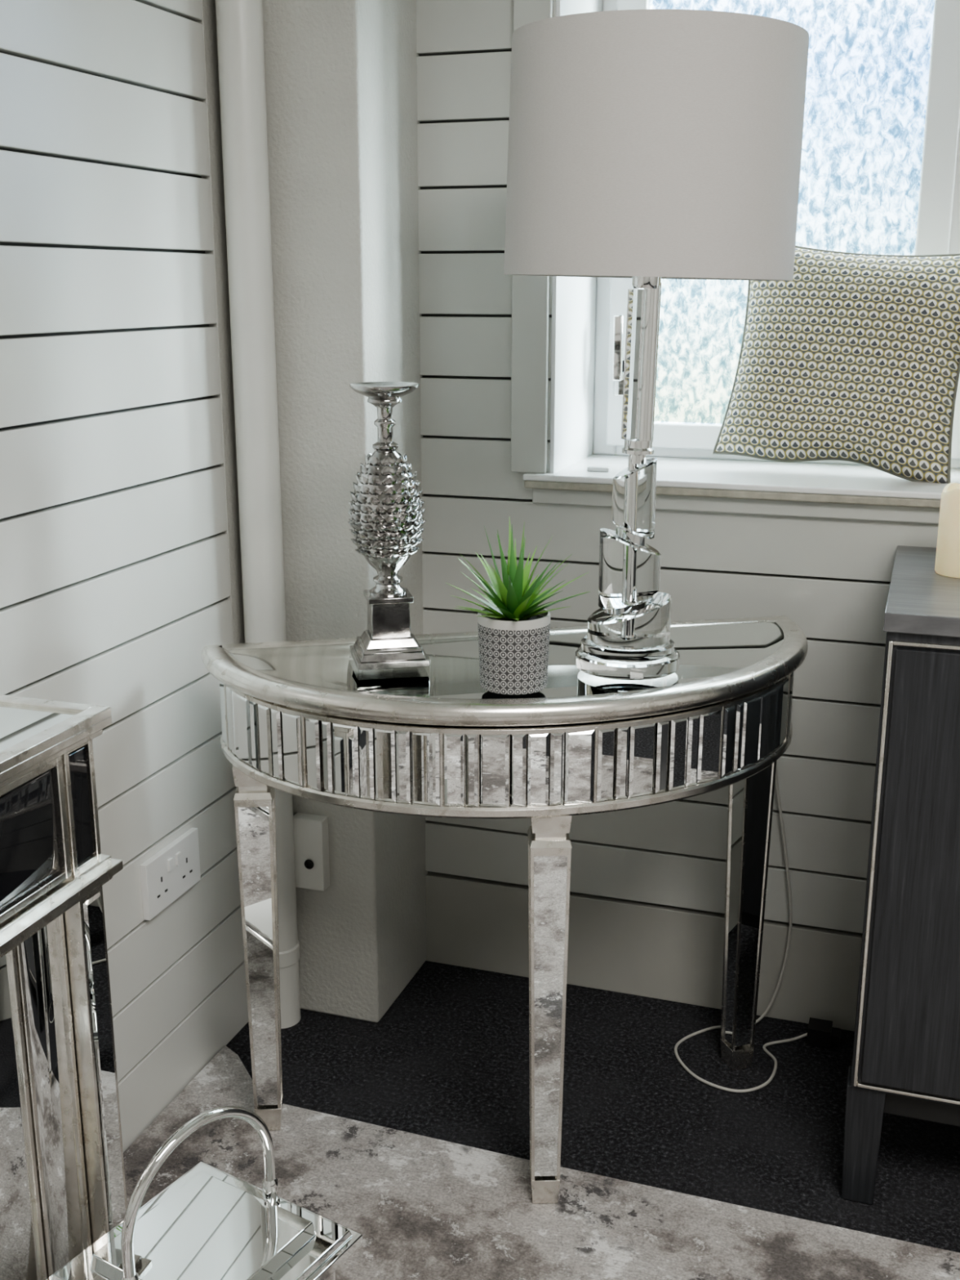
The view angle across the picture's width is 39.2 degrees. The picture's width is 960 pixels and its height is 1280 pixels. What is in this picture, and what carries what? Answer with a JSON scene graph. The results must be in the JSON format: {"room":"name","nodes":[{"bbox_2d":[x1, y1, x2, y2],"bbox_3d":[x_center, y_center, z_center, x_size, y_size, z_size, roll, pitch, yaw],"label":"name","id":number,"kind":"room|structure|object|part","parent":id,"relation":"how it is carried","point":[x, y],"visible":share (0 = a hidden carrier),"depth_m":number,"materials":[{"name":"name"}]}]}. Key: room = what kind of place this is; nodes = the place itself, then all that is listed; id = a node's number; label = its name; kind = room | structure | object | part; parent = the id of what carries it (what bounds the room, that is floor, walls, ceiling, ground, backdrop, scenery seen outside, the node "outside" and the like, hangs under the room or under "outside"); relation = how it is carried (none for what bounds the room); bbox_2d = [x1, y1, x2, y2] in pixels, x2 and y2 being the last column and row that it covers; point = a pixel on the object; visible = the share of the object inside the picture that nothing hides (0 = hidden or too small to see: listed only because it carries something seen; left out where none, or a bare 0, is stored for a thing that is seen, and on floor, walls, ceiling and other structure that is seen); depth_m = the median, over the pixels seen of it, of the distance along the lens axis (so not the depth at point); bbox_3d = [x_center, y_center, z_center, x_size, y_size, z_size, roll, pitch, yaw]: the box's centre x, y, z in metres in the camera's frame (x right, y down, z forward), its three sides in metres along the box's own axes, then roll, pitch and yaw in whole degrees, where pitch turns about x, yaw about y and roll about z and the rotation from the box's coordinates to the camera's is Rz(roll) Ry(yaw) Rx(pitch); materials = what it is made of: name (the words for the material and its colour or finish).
{"room":"living room","nodes":[
{"label":"living room","id":0,"kind":"room"},
{"bbox_2d":[0,0,248,1152],"bbox_3d":[-1.023,-0.083,0.726,0.200,2.400,4.522,5,16,18],"label":"wall","id":1,"kind":"structure","parent":0,"point":[121,562],"depth_m":1.96,"materials":[{"name":"paint"}]},
{"bbox_2d":[140,827,200,920],"bbox_3d":[-0.490,0.371,2.146,0.014,0.092,0.156,5,16,18],"label":"wall socket","id":2,"kind":"object","parent":1,"relation":"attached to","point":[170,873],"visible":1,"depth_m":2.13,"materials":[{"name":"white plastic"}]},
{"bbox_2d":[262,0,427,1022],"bbox_3d":[-0.251,-0.501,2.305,0.227,2.400,0.266,5,16,18],"label":"column","id":3,"kind":"structure","parent":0,"point":[341,75],"depth_m":2.21,"materials":[{"name":"paint"}]},
{"bbox_2d":[215,0,301,1028],"bbox_3d":[-0.364,-0.464,2.167,0.075,2.400,0.075,5,16,18],"label":"downpipe","id":4,"kind":"object","parent":3,"relation":"attached to","point":[239,23],"visible":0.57,"depth_m":2.14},
{"bbox_2d":[293,812,329,891],"bbox_3d":[-0.302,0.377,2.394,0.060,0.133,0.033,5,16,18],"label":"utility box","id":5,"kind":"object","parent":3,"relation":"attached to","point":[311,837],"visible":1,"depth_m":2.38,"materials":[{"name":"white plastic"}]},
{"bbox_2d":[226,960,959,1253],"bbox_3d":[0.628,1.250,0.480,3.700,0.050,4.672,5,16,18],"label":"floor","id":6,"kind":"structure","parent":0,"point":[448,1060],"depth_m":2.23,"materials":[{"name":"grey carpet"}]},
{"bbox_2d":[200,615,808,1203],"bbox_3d":[0.083,0.408,2.036,0.950,0.779,0.404,-3,15,-11],"label":"console table","id":7,"kind":"object","parent":6,"relation":"on","point":[300,718],"visible":1,"depth_m":1.86,"materials":[{"name":"silver metal"}]},
{"bbox_2d":[347,382,430,670],"bbox_3d":[-0.133,-0.163,1.909,0.114,0.394,0.115,-3,15,-11],"label":"candlestick","id":8,"kind":"object","parent":7,"relation":"on","point":[386,513],"visible":1,"depth_m":1.88,"materials":[{"name":"silver metal"}]},
{"bbox_2d":[445,518,590,695],"bbox_3d":[0.044,-0.049,1.801,0.199,0.230,0.174,-7,16,-24],"label":"potted succulent","id":9,"kind":"object","parent":7,"relation":"on","point":[513,632],"visible":1,"depth_m":1.78,"materials":[{"name":"plant"}]},
{"bbox_2d":[477,606,551,695],"bbox_3d":[0.046,0.013,1.817,0.098,0.102,0.098,5,16,18],"label":"pot","id":10,"kind":"object","parent":9,"relation":"attached to","point":[513,653],"depth_m":1.78,"materials":[{"name":"grey ceramic"}]},
{"bbox_2d":[503,8,808,679],"bbox_3d":[0.223,-0.366,1.817,0.382,0.834,0.379,0,15,0],"label":"table lamp","id":11,"kind":"object","parent":7,"relation":"on","point":[647,147],"visible":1,"depth_m":1.60,"materials":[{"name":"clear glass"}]},
{"bbox_3d":[0.205,-0.371,1.816,0.025,0.198,0.021,0,15,0],"label":"crystal rod","id":12,"kind":"part","parent":11,"relation":"part of","materials":[{"name":"clear glass"}]},
{"bbox_3d":[0.223,-0.623,1.749,0.382,0.302,0.379,0,15,0],"label":"lamp shade","id":13,"kind":"part","parent":11,"relation":"part of","materials":[{"name":"fabric"}]},
{"bbox_2d":[123,1045,959,1279],"bbox_3d":[0.296,1.195,0.574,2.596,0.008,3.060,5,16,18],"label":"area rug","id":14,"kind":"object","parent":6,"relation":"on","point":[423,1207],"visible":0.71,"depth_m":1.95,"materials":[{"name":"grey carpet"}]},
{"bbox_2d":[0,694,127,1279],"bbox_3d":[-0.670,0.573,1.305,0.209,0.818,0.890,5,16,18],"label":"sideboard","id":15,"kind":"object","parent":14,"relation":"on","point":[63,1181],"visible":0.89,"depth_m":1.57,"materials":[{"name":"silver metal"}]},
{"bbox_2d":[45,1106,362,1279],"bbox_3d":[-0.288,0.717,1.429,0.235,0.479,0.235,9,17,31],"label":"lantern","id":16,"kind":"object","parent":14,"relation":"on","point":[211,1223],"visible":1,"depth_m":1.41,"materials":[{"name":"silver metal"}]},
{"bbox_3d":[-0.288,0.563,1.389,0.020,0.161,0.208,11,19,37],"label":"handle","id":17,"kind":"part","parent":16,"relation":"part of","materials":[{"name":"silver metal"}]},
{"bbox_2d":[674,768,840,1093],"bbox_3d":[0.478,0.383,2.286,0.292,0.699,0.189,-11,18,-35],"label":"power cord","id":18,"kind":"object","parent":6,"relation":"on","point":[820,1033],"visible":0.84,"depth_m":2.38,"materials":[{"name":"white plastic"}]},
{"bbox_2d":[840,545,959,1204],"bbox_3d":[1.002,0.371,1.953,0.847,0.893,0.488,5,16,18],"label":"sideboard","id":19,"kind":"object","parent":6,"relation":"on","point":[906,1055],"visible":1,"depth_m":1.83,"materials":[{"name":"grey wood"}]},
{"bbox_2d":[934,482,959,577],"bbox_3d":[0.707,-0.160,1.960,0.076,0.129,0.076,5,16,18],"label":"pillar candle","id":20,"kind":"object","parent":19,"relation":"on","point":[947,563],"visible":1,"depth_m":1.94,"materials":[{"name":"beige wax"}]},
{"bbox_2d":[416,0,938,1031],"bbox_3d":[1.344,-0.442,2.082,3.400,2.400,0.340,5,16,18],"label":"wall","id":21,"kind":"structure","parent":0,"point":[647,884],"depth_m":2.38,"materials":[{"name":"white paint"}]},
{"bbox_2d":[511,0,553,473],"bbox_3d":[0.714,-0.774,2.020,1.390,1.105,0.013,5,16,18],"label":"trim","id":22,"kind":"structure","parent":21,"relation":"attached to","point":[530,294],"depth_m":2.31,"materials":[{"name":"grey paint"}]},
{"bbox_2d":[586,466,611,471],"bbox_3d":[0.210,-0.302,2.380,0.040,0.008,0.020,5,16,18],"label":"sill catch","id":23,"kind":"structure","parent":21,"relation":"attached to","point":[591,468],"depth_m":2.37,"materials":[{"name":"white plastic"}]},
{"bbox_2d":[523,453,959,524],"bbox_3d":[0.782,-0.247,2.290,1.382,0.053,0.330,5,16,18],"label":"window sill","id":24,"kind":"structure","parent":21,"relation":"attached to","point":[774,488],"depth_m":2.27,"materials":[{"name":"grey paint"}]},
{"bbox_2d":[712,245,959,483],"bbox_3d":[0.629,-0.481,2.304,0.427,0.407,0.199,7,16,25],"label":"throw cushion","id":25,"kind":"object","parent":24,"relation":"on","point":[855,357],"visible":0.95,"depth_m":2.23,"materials":[{"name":"fabric"}]},
{"bbox_2d":[592,0,959,468],"bbox_3d":[0.811,-0.811,2.311,1.236,1.027,0.078,5,16,18],"label":"frame","id":26,"kind":"object","parent":21,"relation":"attached to","point":[938,224],"visible":0.3,"depth_m":2.32,"materials":[{"name":"white plastic"}]},
{"bbox_2d":[612,315,624,396],"bbox_3d":[0.260,-0.530,2.512,0.022,0.150,0.040,5,16,18],"label":"handle","id":27,"kind":"object","parent":26,"relation":"attached to","point":[618,362],"visible":0.88,"depth_m":2.49,"materials":[{"name":"silver metal"}]},
{"bbox_2d":[650,0,934,424],"bbox_3d":[0.807,-0.799,2.304,1.076,0.887,0.004,5,16,18],"label":"glass pane","id":28,"kind":"object","parent":26,"relation":"in","point":[848,41],"visible":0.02,"depth_m":2.35,"materials":[{"name":"white"}]}
]}

